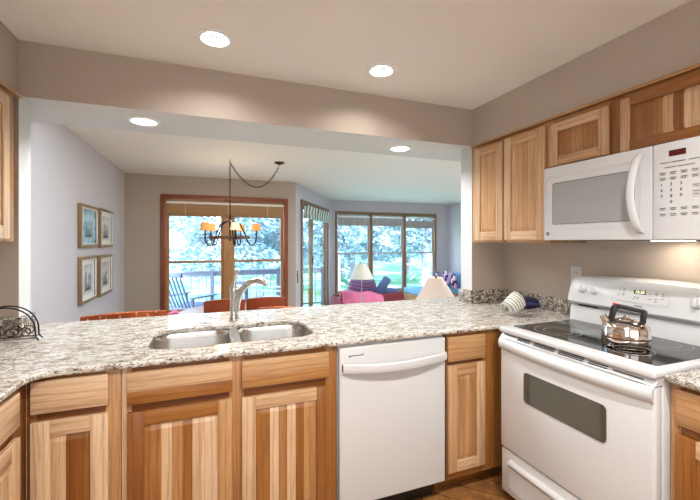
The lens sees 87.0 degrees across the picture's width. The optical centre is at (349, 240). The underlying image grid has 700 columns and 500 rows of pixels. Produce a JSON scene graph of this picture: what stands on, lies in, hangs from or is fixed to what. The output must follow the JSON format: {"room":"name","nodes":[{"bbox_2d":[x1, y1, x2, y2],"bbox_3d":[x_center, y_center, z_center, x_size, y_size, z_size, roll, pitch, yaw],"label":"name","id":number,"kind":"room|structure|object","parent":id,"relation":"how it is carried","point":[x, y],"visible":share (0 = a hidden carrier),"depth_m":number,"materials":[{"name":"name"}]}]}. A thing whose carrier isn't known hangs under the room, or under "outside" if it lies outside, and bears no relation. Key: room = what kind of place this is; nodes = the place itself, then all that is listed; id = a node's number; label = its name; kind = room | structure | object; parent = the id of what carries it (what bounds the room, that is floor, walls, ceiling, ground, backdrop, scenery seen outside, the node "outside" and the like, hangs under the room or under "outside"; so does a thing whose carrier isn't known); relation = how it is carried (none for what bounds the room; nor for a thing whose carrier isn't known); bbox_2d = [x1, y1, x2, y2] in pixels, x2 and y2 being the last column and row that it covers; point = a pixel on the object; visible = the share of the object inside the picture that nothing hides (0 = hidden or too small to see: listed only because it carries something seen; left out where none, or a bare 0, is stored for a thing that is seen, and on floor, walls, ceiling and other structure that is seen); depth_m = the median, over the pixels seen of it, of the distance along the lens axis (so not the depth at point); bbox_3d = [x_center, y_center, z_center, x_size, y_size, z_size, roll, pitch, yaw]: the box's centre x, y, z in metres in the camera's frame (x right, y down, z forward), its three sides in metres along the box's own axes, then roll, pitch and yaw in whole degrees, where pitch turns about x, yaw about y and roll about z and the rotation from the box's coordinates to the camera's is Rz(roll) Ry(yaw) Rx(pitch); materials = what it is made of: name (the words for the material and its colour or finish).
{"room":"kitchen","nodes":[
{"label":"kitchen","id":0,"kind":"room"},
{"bbox_2d":[0,96,30,499],"bbox_3d":[-1.787,0.335,1.830,0.280,2.098,0.130,0,0,-21],"label":"wall","id":1,"kind":"structure","parent":0,"point":[15,256],"depth_m":1.84,"materials":[{"name":"beige paint"}]},
{"bbox_2d":[0,317,17,337],"bbox_3d":[-1.758,0.423,1.758,0.278,0.098,0.021,0,0,-21],"label":"backsplash","id":2,"kind":"structure","parent":1,"relation":"attached to","point":[6,323],"depth_m":1.79,"materials":[{"name":"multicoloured stone"}]},
{"bbox_2d":[17,312,35,337],"bbox_3d":[-1.641,0.423,1.873,0.021,0.098,0.152,0,0,-21],"label":"backsplash","id":3,"kind":"structure","parent":1,"relation":"attached to","point":[24,320],"depth_m":1.84,"materials":[{"name":"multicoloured stone"}]},
{"bbox_2d":[31,122,123,323],"bbox_3d":[-2.688,0.346,3.638,0.120,2.675,3.890,0,0,-21],"label":"wall","id":4,"kind":"structure","parent":0,"point":[66,171],"depth_m":3.17,"materials":[{"name":"grey paint"}]},
{"bbox_2d":[78,255,96,305],"bbox_3d":[-2.631,0.381,3.707,0.033,0.457,0.520,0,0,-21],"label":"framed picture","id":5,"kind":"object","parent":4,"relation":"attached to","point":[87,265],"visible":1,"depth_m":3.67,"materials":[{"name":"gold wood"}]},
{"bbox_2d":[83,263,92,294],"bbox_3d":[-2.635,0.381,3.706,0.002,0.293,0.336,0,0,-21],"label":"print","id":6,"kind":"object","parent":5,"relation":"attached to","point":[87,267],"depth_m":3.70,"materials":[{"name":"grey paper"}]},
{"bbox_2d":[78,203,97,247],"bbox_3d":[-2.640,-0.146,3.730,0.033,0.424,0.570,0,0,-21],"label":"framed picture","id":7,"kind":"object","parent":4,"relation":"attached to","point":[87,214],"visible":1,"depth_m":3.70,"materials":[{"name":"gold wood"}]},
{"bbox_2d":[83,213,93,238],"bbox_3d":[-2.643,-0.146,3.729,0.002,0.260,0.386,0,0,-21],"label":"print","id":8,"kind":"object","parent":7,"relation":"attached to","point":[88,218],"depth_m":3.73,"materials":[{"name":"blue paper"}]},
{"bbox_2d":[97,254,112,296],"bbox_3d":[-2.866,0.392,4.324,0.033,0.460,0.540,0,0,-21],"label":"framed picture","id":9,"kind":"object","parent":4,"relation":"attached to","point":[104,262],"visible":1,"depth_m":4.30,"materials":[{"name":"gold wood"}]},
{"bbox_2d":[102,261,108,287],"bbox_3d":[-2.869,0.392,4.323,0.002,0.296,0.356,0,0,-21],"label":"print","id":10,"kind":"object","parent":9,"relation":"attached to","point":[105,264],"depth_m":4.34,"materials":[{"name":"grey paper"}]},
{"bbox_2d":[98,208,112,247],"bbox_3d":[-2.873,-0.145,4.343,0.033,0.442,0.560,0,0,-21],"label":"framed picture","id":11,"kind":"object","parent":4,"relation":"attached to","point":[105,217],"visible":1,"depth_m":4.30,"materials":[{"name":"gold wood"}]},
{"bbox_2d":[102,216,109,240],"bbox_3d":[-2.876,-0.145,4.341,0.002,0.278,0.376,0,0,-21],"label":"print","id":12,"kind":"object","parent":11,"relation":"attached to","point":[105,219],"depth_m":4.36,"materials":[{"name":"grey paper"}]},
{"bbox_2d":[124,173,295,311],"bbox_3d":[-2.126,0.346,5.878,2.523,2.675,0.140,0,0,-21],"label":"wall","id":13,"kind":"structure","parent":0,"point":[142,192],"depth_m":5.49,"materials":[{"name":"beige paint"}]},
{"bbox_2d":[160,194,290,315],"bbox_3d":[-1.952,0.239,5.896,2.020,1.890,0.190,0,0,-21],"label":"window","id":14,"kind":"structure","parent":13,"relation":"in","point":[227,261],"depth_m":5.87,"materials":[{"name":"brown wood"}]},
{"bbox_2d":[166,201,283,217],"bbox_3d":[-1.927,-0.488,5.830,1.760,0.225,0.034,0,0,-21],"label":"roman shade","id":15,"kind":"object","parent":14,"relation":"attached to","point":[174,208],"visible":1,"depth_m":5.80,"materials":[{"name":"brown fabric"}]},
{"bbox_2d":[296,183,330,306],"bbox_3d":[-0.730,0.346,7.570,0.081,2.675,2.645,0,0,10],"label":"wall","id":16,"kind":"structure","parent":0,"point":[303,193],"depth_m":6.58,"materials":[{"name":"grey paint"}]},
{"bbox_2d":[301,199,328,306],"bbox_3d":[-0.720,0.474,7.553,0.105,2.420,2.075,0,0,10],"label":"door","id":17,"kind":"structure","parent":16,"relation":"in","point":[303,202],"depth_m":7.26,"materials":[{"name":"brown wood"}]},
{"bbox_2d":[304,205,330,222],"bbox_3d":[-0.633,-0.536,7.540,0.060,0.240,1.900,0,0,10],"label":"window valance","id":18,"kind":"object","parent":17,"relation":"attached to","point":[310,212],"visible":1,"depth_m":7.28,"materials":[{"name":"fabric"}]},
{"bbox_2d":[0,0,690,204],"bbox_3d":[1.242,-1.051,3.628,7.500,0.120,11.300,0,0,-21],"label":"ceiling","id":19,"kind":"structure","parent":0,"point":[465,54],"depth_m":1.90,"materials":[{"name":"white paint"}]},
{"bbox_2d":[195,28,233,48],"bbox_3d":[-0.661,-1.016,1.808,0.180,0.065,0.180,0,0,-21],"label":"recessed light","id":20,"kind":"object","parent":19,"relation":"in","point":[210,37],"visible":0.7,"depth_m":1.84,"materials":[{"name":"white"}]},
{"bbox_2d":[200,161,284,245],"bbox_3d":[-1.300,-0.465,4.516,0.997,1.053,0.701,0,0,-21],"label":"chandelier","id":21,"kind":"object","parent":19,"relation":"hanging from","point":[233,225],"visible":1,"depth_m":4.47,"materials":[{"name":"black metal"}]},
{"bbox_2d":[366,63,396,77],"bbox_3d":[0.182,-1.016,2.145,0.180,0.065,0.180,0,0,-21],"label":"recessed light","id":22,"kind":"object","parent":19,"relation":"in","point":[379,70],"visible":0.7,"depth_m":2.18,"materials":[{"name":"white"}]},
{"bbox_2d":[0,0,699,161],"bbox_3d":[0.441,-0.853,0.248,3.320,0.277,5.350,0,0,-21],"label":"soffit","id":23,"kind":"structure","parent":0,"point":[61,85],"depth_m":2.13,"materials":[{"name":"beige paint"}]},
{"bbox_2d":[126,116,160,125],"bbox_3d":[-1.228,-0.740,2.197,0.180,0.065,0.180,0,0,-21],"label":"recessed light","id":24,"kind":"object","parent":23,"relation":"in","point":[139,120],"visible":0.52,"depth_m":2.23,"materials":[{"name":"white"}]},
{"bbox_2d":[388,145,411,151],"bbox_3d":[0.386,-0.740,2.843,0.180,0.065,0.180,0,0,-21],"label":"recessed light","id":25,"kind":"object","parent":23,"relation":"in","point":[399,148],"visible":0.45,"depth_m":2.88,"materials":[{"name":"white"}]},
{"bbox_2d":[331,200,447,297],"bbox_3d":[1.067,0.346,9.520,3.360,2.675,0.140,0,0,-21],"label":"wall","id":26,"kind":"structure","parent":0,"point":[441,210],"depth_m":9.58,"materials":[{"name":"grey paint"}]},
{"bbox_2d":[333,211,435,296],"bbox_3d":[0.967,0.309,9.434,2.960,2.060,0.190,0,0,-21],"label":"window","id":27,"kind":"structure","parent":26,"relation":"in","point":[370,252],"depth_m":9.45,"materials":[{"name":"brown wood"}]},
{"bbox_2d":[338,216,369,225],"bbox_3d":[0.104,-0.491,9.030,0.830,0.230,0.034,0,0,-21],"label":"roman shade","id":28,"kind":"object","parent":27,"relation":"attached to","point":[342,220],"visible":1,"depth_m":9.02,"materials":[{"name":"white fabric"}]},
{"bbox_2d":[372,217,402,225],"bbox_3d":[0.959,-0.491,9.355,0.860,0.230,0.034,0,0,-21],"label":"roman shade","id":29,"kind":"object","parent":27,"relation":"attached to","point":[376,221],"visible":1,"depth_m":9.35,"materials":[{"name":"white fabric"}]},
{"bbox_2d":[406,218,434,227],"bbox_3d":[1.856,-0.471,9.696,0.880,0.270,0.034,0,0,-21],"label":"roman shade","id":30,"kind":"object","parent":27,"relation":"attached to","point":[409,224],"visible":1,"depth_m":9.70,"materials":[{"name":"white fabric"}]},
{"bbox_2d":[448,203,460,272],"bbox_3d":[3.770,0.346,7.306,0.120,2.675,6.160,0,0,-21],"label":"wall","id":31,"kind":"structure","parent":0,"point":[454,210],"depth_m":9.77,"materials":[{"name":"grey paint"}]},
{"bbox_2d":[413,465,515,499],"bbox_3d":[0.517,1.534,0.047,3.600,0.300,5.120,0,0,-21],"label":"floor","id":32,"kind":"structure","parent":0,"point":[488,486],"depth_m":2.05,"materials":[{"name":"brown wood"}]},
{"bbox_2d":[0,384,25,499],"bbox_3d":[-1.226,0.940,0.755,0.554,0.888,1.043,0,0,-21],"label":"base cabinet","id":33,"kind":"object","parent":32,"relation":"on","point":[13,408],"visible":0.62,"depth_m":1.21,"materials":[{"name":"brown wood"}]},
{"bbox_2d":[27,369,121,499],"bbox_3d":[-1.133,0.940,1.653,0.296,0.888,0.604,0,0,-21],"label":"base cabinet","id":34,"kind":"object","parent":32,"relation":"on","point":[74,421],"visible":0.57,"depth_m":1.37,"materials":[{"name":"brown wood"}]},
{"bbox_2d":[122,328,335,499],"bbox_3d":[-0.580,0.940,1.863,0.884,0.888,0.604,0,0,-21],"label":"base cabinet","id":35,"kind":"object","parent":32,"relation":"on","point":[260,426],"visible":0.79,"depth_m":1.58,"materials":[{"name":"brown wood"}]},
{"bbox_2d":[0,288,571,402],"bbox_3d":[-0.057,0.434,1.556,3.316,0.120,2.250,0,0,-21],"label":"countertop","id":36,"kind":"structure","parent":35,"relation":"on","point":[77,347],"depth_m":1.95,"materials":[{"name":"stone"}]},
{"bbox_2d":[0,305,42,341],"bbox_3d":[-1.596,0.387,1.709,0.262,0.167,0.071,0,0,-28],"label":"napkin holder","id":37,"kind":"object","parent":36,"relation":"on","point":[7,306],"visible":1,"depth_m":1.73,"materials":[{"name":"black metal"}]},
{"bbox_2d":[149,324,311,348],"bbox_3d":[-0.592,0.590,1.901,0.815,0.192,0.435,0,0,-21],"label":"sink","id":38,"kind":"object","parent":36,"relation":"in","point":[269,332],"visible":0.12,"depth_m":2.04,"materials":[{"name":"silver metal"}]},
{"bbox_2d":[229,269,268,320],"bbox_3d":[-0.597,0.320,2.174,0.251,0.303,0.062,0,0,11],"label":"faucet","id":39,"kind":"object","parent":36,"relation":"on","point":[236,294],"visible":1,"depth_m":2.17,"materials":[{"name":"silver metal"}]},
{"bbox_2d":[500,292,525,314],"bbox_3d":[1.030,0.394,2.340,0.146,0.143,0.106,0,0,-25],"label":"dish towel","id":40,"kind":"object","parent":36,"relation":"on","point":[514,302],"visible":1,"depth_m":2.31,"materials":[{"name":"fabric"}]},
{"bbox_2d":[523,297,540,308],"bbox_3d":[1.191,0.423,2.526,0.199,0.089,0.106,0,0,19],"label":"oven mitt","id":41,"kind":"object","parent":36,"relation":"on","point":[531,303],"visible":0.68,"depth_m":2.51,"materials":[{"name":"blue fabric"}]},
{"bbox_2d":[336,335,446,499],"bbox_3d":[0.132,0.942,2.091,0.592,0.884,0.654,0,0,-21],"label":"dishwasher","id":42,"kind":"object","parent":32,"relation":"on","point":[390,395],"visible":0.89,"depth_m":1.83,"materials":[{"name":"white plastic"}]},
{"bbox_2d":[433,329,502,487],"bbox_3d":[0.598,0.940,2.311,0.400,0.888,0.604,0,0,-21],"label":"base cabinet","id":43,"kind":"object","parent":32,"relation":"on","point":[473,446],"visible":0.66,"depth_m":2.02,"materials":[{"name":"brown wood"}]},
{"bbox_2d":[498,276,699,499],"bbox_3d":[1.246,0.789,1.753,0.709,1.189,0.744,0,0,-21],"label":"range","id":44,"kind":"object","parent":32,"relation":"on","point":[583,418],"visible":0.85,"depth_m":1.62,"materials":[{"name":"white metal"}]},
{"bbox_2d":[500,319,699,378],"bbox_3d":[1.202,0.469,1.736,0.582,0.033,0.744,0,0,-21],"label":"cooktop","id":45,"kind":"object","parent":44,"relation":"in","point":[580,339],"depth_m":1.59,"materials":[{"name":"black glass"}]},
{"bbox_2d":[600,302,652,351],"bbox_3d":[1.184,0.361,1.588,0.184,0.183,0.180,0,0,41],"label":"kettle","id":46,"kind":"object","parent":44,"relation":"on","point":[625,333],"visible":1,"depth_m":1.54,"materials":[{"name":"silver metal"}]},
{"bbox_2d":[671,383,699,499],"bbox_3d":[1.530,0.940,1.127,0.640,0.888,0.620,0,0,-21],"label":"base cabinet","id":47,"kind":"object","parent":32,"relation":"on","point":[685,402],"visible":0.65,"depth_m":1.26,"materials":[{"name":"brown wood"}]},
{"bbox_2d":[664,368,699,391],"bbox_3d":[1.527,0.434,1.122,0.663,0.120,0.629,0,0,-21],"label":"countertop","id":48,"kind":"structure","parent":47,"relation":"on","point":[690,379],"depth_m":1.27,"materials":[{"name":"stone"}]},
{"bbox_2d":[461,147,503,290],"bbox_3d":[1.042,0.335,2.905,0.307,2.098,0.130,0,0,-21],"label":"wall","id":49,"kind":"structure","parent":0,"point":[482,264],"depth_m":2.85,"materials":[{"name":"beige paint"}]},
{"bbox_2d":[459,288,472,303],"bbox_3d":[0.889,0.423,2.835,0.021,0.098,0.152,0,0,-21],"label":"backsplash","id":50,"kind":"structure","parent":49,"relation":"attached to","point":[466,296],"depth_m":2.81,"materials":[{"name":"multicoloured stone"}]},
{"bbox_2d":[473,289,503,303],"bbox_3d":[1.067,0.423,2.833,0.308,0.098,0.021,0,0,-21],"label":"backsplash","id":51,"kind":"structure","parent":49,"relation":"attached to","point":[492,295],"depth_m":2.82,"materials":[{"name":"multicoloured stone"}]},
{"bbox_2d":[504,241,699,298],"bbox_3d":[2.109,0.197,0.700,0.120,2.375,5.010,0,0,-21],"label":"wall","id":52,"kind":"structure","parent":0,"point":[536,268],"depth_m":2.23,"materials":[{"name":"beige paint"}]},
{"bbox_2d":[473,121,585,242],"bbox_3d":[1.176,-0.343,2.516,0.322,0.710,0.675,0,0,-21],"label":"upper cabinet","id":53,"kind":"object","parent":52,"relation":"attached to","point":[508,172],"visible":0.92,"depth_m":2.41,"materials":[{"name":"brown wood"}]},
{"bbox_2d":[504,289,571,314],"bbox_3d":[1.326,0.423,2.556,0.021,0.098,0.679,0,0,-21],"label":"backsplash","id":54,"kind":"structure","parent":52,"relation":"attached to","point":[549,303],"depth_m":2.48,"materials":[{"name":"multicoloured stone"}]},
{"bbox_2d":[571,266,581,280],"bbox_3d":[1.422,0.219,2.322,0.009,0.116,0.072,0,0,-21],"label":"wall outlet","id":55,"kind":"object","parent":52,"relation":"attached to","point":[575,271],"visible":0.63,"depth_m":2.32,"materials":[{"name":"grey plastic"}]},
{"bbox_2d":[549,69,699,167],"bbox_3d":[1.437,-0.553,1.830,0.322,0.290,0.790,0,0,-21],"label":"upper cabinet","id":56,"kind":"object","parent":52,"relation":"attached to","point":[666,111],"visible":0.75,"depth_m":1.72,"materials":[{"name":"brown wood"}]},
{"bbox_2d":[470,63,699,147],"bbox_3d":[1.255,-0.706,1.878,0.021,0.014,1.920,0,0,-21],"label":"trim","id":57,"kind":"structure","parent":56,"relation":"attached to","point":[696,66],"depth_m":1.84,"materials":[{"name":"brown wood"}]},
{"bbox_2d":[544,136,699,240],"bbox_3d":[1.381,-0.202,1.791,0.463,0.408,0.744,0,0,-21],"label":"microwave","id":58,"kind":"object","parent":56,"relation":"attached to","point":[651,193],"visible":1,"depth_m":1.65,"materials":[{"name":"white plastic"}]},
{"bbox_3d":[-2.993,2.002,7.059,5.820,0.765,2.603,0,0,-21],"label":"deck","id":59,"kind":"object","parent":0,"visible":0},
{"bbox_2d":[169,273,216,309],"bbox_3d":[-3.037,1.094,6.883,0.760,1.049,1.008,0,0,21],"label":"deck chair","id":60,"kind":"object","parent":59,"relation":"on","point":[186,304],"visible":0.55,"depth_m":6.60,"materials":[{"name":"blue wood"}]},
{"bbox_2d":[236,281,247,302],"bbox_3d":[-2.302,1.226,7.464,0.500,0.785,0.490,0,0,-21],"label":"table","id":61,"kind":"object","parent":59,"relation":"on","point":[238,282],"visible":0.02,"depth_m":7.42,"materials":[{"name":"blue"}]},
{"bbox_2d":[169,266,322,304],"bbox_3d":[-3.350,1.119,8.055,5.860,1.000,0.140,0,0,-21],"label":"deck railing","id":62,"kind":"object","parent":59,"relation":"on","point":[199,273],"visible":0.19,"depth_m":8.40,"materials":[{"name":"grey wood"}]},
{"bbox_2d":[256,267,303,296],"bbox_3d":[-1.513,1.094,7.903,1.008,1.049,0.760,0,0,9],"label":"deck chair","id":63,"kind":"object","parent":59,"relation":"on","point":[271,287],"visible":0.21,"depth_m":7.91,"materials":[{"name":"white"}]},
{"bbox_3d":[0.333,1.634,6.021,7.500,0.100,6.180,0,0,-21],"label":"floor","id":64,"kind":"structure","parent":0,"visible":0},
{"bbox_2d":[80,310,178,320],"bbox_3d":[-1.686,1.033,2.884,0.631,1.042,0.540,0,0,-27],"label":"dining chair","id":65,"kind":"object","parent":64,"relation":"on","point":[133,314],"visible":0.09,"depth_m":2.64,"materials":[{"name":"orange wood"}]},
{"bbox_2d":[178,303,245,314],"bbox_3d":[-1.474,1.219,4.521,1.200,0.730,1.200,0,0,-21],"label":"dining table","id":66,"kind":"object","parent":64,"relation":"on","point":[200,309],"visible":0.11,"depth_m":4.53,"materials":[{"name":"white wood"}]},
{"bbox_2d":[204,299,244,312],"bbox_3d":[-1.245,1.063,3.667,0.370,1.042,0.540,0,0,-19],"label":"dining chair","id":67,"kind":"object","parent":64,"relation":"on","point":[218,305],"visible":0.06,"depth_m":3.42,"materials":[{"name":"brown wood"}]},
{"bbox_2d":[246,297,284,309],"bbox_3d":[-0.881,1.063,3.805,0.370,1.042,0.540,0,0,-17],"label":"dining chair","id":68,"kind":"object","parent":64,"relation":"on","point":[251,303],"visible":0.12,"depth_m":3.56,"materials":[{"name":"brown wood"}]},
{"bbox_2d":[258,306,290,309],"bbox_3d":[-0.574,1.063,3.282,0.400,1.042,0.540,0,0,-1],"label":"dining chair","id":69,"kind":"object","parent":64,"relation":"on","point":[276,306],"visible":0.03,"depth_m":3.04,"materials":[{"name":"orange wood"}]},
{"bbox_2d":[331,292,403,304],"bbox_3d":[0.373,1.323,7.716,1.400,0.522,0.779,0,0,-21],"label":"sofa","id":70,"kind":"object","parent":64,"relation":"on","point":[396,296],"visible":0.27,"depth_m":7.53,"materials":[{"name":"red fabric"}]},
{"bbox_2d":[348,279,368,291],"bbox_3d":[0.163,0.964,7.508,0.467,0.430,0.198,0,0,-26],"label":"throw pillow","id":71,"kind":"object","parent":70,"relation":"on","point":[354,285],"visible":0.56,"depth_m":7.41,"materials":[{"name":"fabric"}]},
{"bbox_2d":[340,290,383,303],"bbox_3d":[0.239,1.182,7.309,0.868,0.436,0.284,0,0,-21],"label":"throw blanket","id":72,"kind":"object","parent":70,"relation":"on","point":[349,296],"visible":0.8,"depth_m":7.21,"materials":[{"name":"pink fabric"}]},
{"bbox_2d":[367,279,376,291],"bbox_3d":[0.373,1.024,7.801,0.471,0.446,0.172,0,0,-15],"label":"throw pillow","id":73,"kind":"object","parent":70,"relation":"on","point":[372,287],"visible":0.3,"depth_m":7.76,"materials":[{"name":"fabric"}]},
{"bbox_2d":[375,276,390,292],"bbox_3d":[0.689,0.964,7.814,0.360,0.444,0.161,0,0,13],"label":"throw pillow","id":74,"kind":"object","parent":70,"relation":"on","point":[382,286],"visible":0.77,"depth_m":7.75,"materials":[{"name":"blue fabric"}]},
{"bbox_2d":[384,288,398,292],"bbox_3d":[0.870,1.114,8.012,0.409,0.224,0.193,0,0,-21],"label":"throw pillow","id":75,"kind":"object","parent":70,"relation":"on","point":[388,290],"visible":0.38,"depth_m":7.93,"materials":[{"name":"blue fabric"}]},
{"bbox_2d":[403,272,460,299],"bbox_3d":[2.179,1.204,9.290,1.435,0.760,0.920,0,0,-21],"label":"sofa","id":76,"kind":"object","parent":64,"relation":"on","point":[410,293],"visible":0.2,"depth_m":9.20,"materials":[{"name":"blue fabric"}]},
{"bbox_2d":[404,286,460,294],"bbox_3d":[2.159,1.248,9.363,1.410,0.128,0.750,0,0,-21],"label":"seat cushion","id":77,"kind":"object","parent":76,"relation":"on","point":[407,290],"depth_m":9.17,"materials":[{"name":"blue fabric"}]},
{"bbox_2d":[442,270,449,286],"bbox_3d":[2.447,0.964,9.381,0.180,0.468,0.478,0,0,5],"label":"throw pillow","id":78,"kind":"object","parent":76,"relation":"on","point":[445,273],"visible":0.57,"depth_m":9.24,"materials":[{"name":"fabric"}]},
{"bbox_2d":[448,272,456,288],"bbox_3d":[2.535,0.964,9.094,0.170,0.385,0.398,0,0,1],"label":"throw pillow","id":79,"kind":"object","parent":76,"relation":"on","point":[452,277],"visible":1,"depth_m":8.94,"materials":[{"name":"fabric"}]},
{"bbox_2d":[448,272,460,286],"bbox_3d":[2.777,1.002,9.512,0.150,0.355,0.910,0,0,-21],"label":"cushion","id":80,"kind":"object","parent":76,"relation":"on","point":[458,275],"depth_m":9.36,"materials":[{"name":"multicoloured fabric"}]},
{"bbox_3d":[0.214,1.374,6.714,0.540,0.420,0.540,0,0,-21],"label":"side table","id":81,"kind":"object","parent":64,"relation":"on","visible":0},
{"bbox_2d":[350,262,372,302],"bbox_3d":[0.214,0.771,6.714,0.430,0.783,0.430,0,0,-21],"label":"table lamp","id":82,"kind":"object","parent":81,"relation":"on","point":[361,272],"visible":0.87,"depth_m":6.60,"materials":[{"name":"white fabric"}]},
{"bbox_3d":[1.015,1.384,4.365,0.540,0.400,0.540,0,0,-21],"label":"side table","id":83,"kind":"object","parent":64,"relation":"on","visible":0},
{"bbox_2d":[416,275,453,298],"bbox_3d":[1.015,0.794,4.365,0.470,0.777,0.470,0,0,-21],"label":"table lamp","id":84,"kind":"object","parent":83,"relation":"on","point":[434,287],"visible":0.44,"depth_m":4.25,"materials":[{"name":"beige fabric"}]},
{"bbox_3d":[-1.107,0.196,-0.522,0.120,2.375,5.010,0,0,-21],"label":"wall","id":85,"kind":"structure","parent":0,"visible":0},
{"bbox_2d":[0,86,13,240],"bbox_3d":[-1.595,-0.348,1.317,0.322,0.700,0.875,0,0,-21],"label":"upper cabinet","id":86,"kind":"object","parent":85,"relation":"attached to","point":[6,99],"visible":1,"depth_m":1.68,"materials":[{"name":"brown wood"}]},
{"bbox_2d":[0,79,22,98],"bbox_3d":[-1.306,-0.706,0.985,0.021,0.014,1.770,0,0,-21],"label":"trim","id":87,"kind":"structure","parent":86,"relation":"attached to","point":[3,84],"depth_m":1.71,"materials":[{"name":"brown wood"}]},
{"label":"outside","id":88,"kind":"structure","parent":0,"visible":0},
{"bbox_2d":[169,250,431,305],"bbox_3d":[-17.586,2.484,46.271,120.000,0.200,81.000,0,0,-21],"label":"ground","id":89,"kind":"structure","parent":88,"point":[392,270],"depth_m":21.20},
{"bbox_2d":[170,216,198,279],"bbox_3d":[-15.509,0.184,24.060,10.500,4.400,7.400,0,0,-21],"label":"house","id":90,"kind":"structure","parent":89,"relation":"on","point":[176,239],"depth_m":22.71,"materials":[{"name":"white"}]},
{"bbox_2d":[169,216,279,298],"bbox_3d":[-4.604,-3.146,13.670,5.123,11.069,5.100,0,0,2],"label":"conifer tree","id":91,"kind":"object","parent":89,"relation":"on","point":[196,240],"visible":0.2,"depth_m":12.96,"materials":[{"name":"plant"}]},
{"bbox_2d":[217,218,306,278],"bbox_3d":[-5.300,-3.657,23.163,5.571,12.092,5.596,0,0,5],"label":"conifer tree","id":92,"kind":"object","parent":89,"relation":"on","point":[238,250],"visible":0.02,"depth_m":22.41,"materials":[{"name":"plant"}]},
{"bbox_2d":[236,218,322,289],"bbox_3d":[-3.382,-2.150,17.562,4.407,9.076,4.391,0,0,-9],"label":"conifer tree","id":93,"kind":"object","parent":89,"relation":"on","point":[271,240],"visible":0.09,"depth_m":16.97,"materials":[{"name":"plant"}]},
{"bbox_2d":[316,225,365,275],"bbox_3d":[-0.612,-1.389,24.941,4.098,7.566,4.013,0,0,43],"label":"leafy tree","id":94,"kind":"object","parent":89,"relation":"on","point":[341,264],"visible":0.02,"depth_m":24.80,"materials":[{"name":"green plant"}]},
{"bbox_2d":[303,210,381,290],"bbox_3d":[-0.457,-2.719,14.651,4.645,10.207,4.679,0,0,8],"label":"leafy tree","id":95,"kind":"object","parent":89,"relation":"on","point":[346,237],"visible":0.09,"depth_m":14.34,"materials":[{"name":"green plant"}]},
{"bbox_2d":[307,223,398,279],"bbox_3d":[0.057,-3.422,20.989,5.355,11.623,5.379,0,0,4],"label":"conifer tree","id":96,"kind":"object","parent":89,"relation":"on","point":[376,257],"visible":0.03,"depth_m":20.37,"materials":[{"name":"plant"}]},
{"bbox_2d":[375,230,387,248],"bbox_3d":[2.158,-2.057,38.956,4.824,8.907,4.725,0,0,-2],"label":"leafy tree","id":97,"kind":"object","parent":89,"relation":"on","point":[382,240],"visible":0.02,"depth_m":38.90,"materials":[{"name":"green plant"}]},
{"bbox_2d":[384,226,421,273],"bbox_3d":[4.157,-1.404,26.813,4.030,7.597,4.114,0,0,-10],"label":"leafy tree","id":98,"kind":"object","parent":89,"relation":"on","point":[395,245],"visible":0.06,"depth_m":26.59,"materials":[{"name":"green plant"}]},
{"bbox_2d":[382,217,431,285],"bbox_3d":[3.367,-2.719,17.191,4.645,10.207,4.679,0,0,-26],"label":"leafy tree","id":99,"kind":"object","parent":89,"relation":"on","point":[417,238],"visible":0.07,"depth_m":16.98,"materials":[{"name":"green plant"}]},
{"bbox_2d":[395,229,431,258],"bbox_3d":[5.177,-3.057,21.750,5.270,10.891,5.288,0,0,29],"label":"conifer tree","id":100,"kind":"object","parent":89,"relation":"on","point":[418,249],"visible":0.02,"depth_m":21.35,"materials":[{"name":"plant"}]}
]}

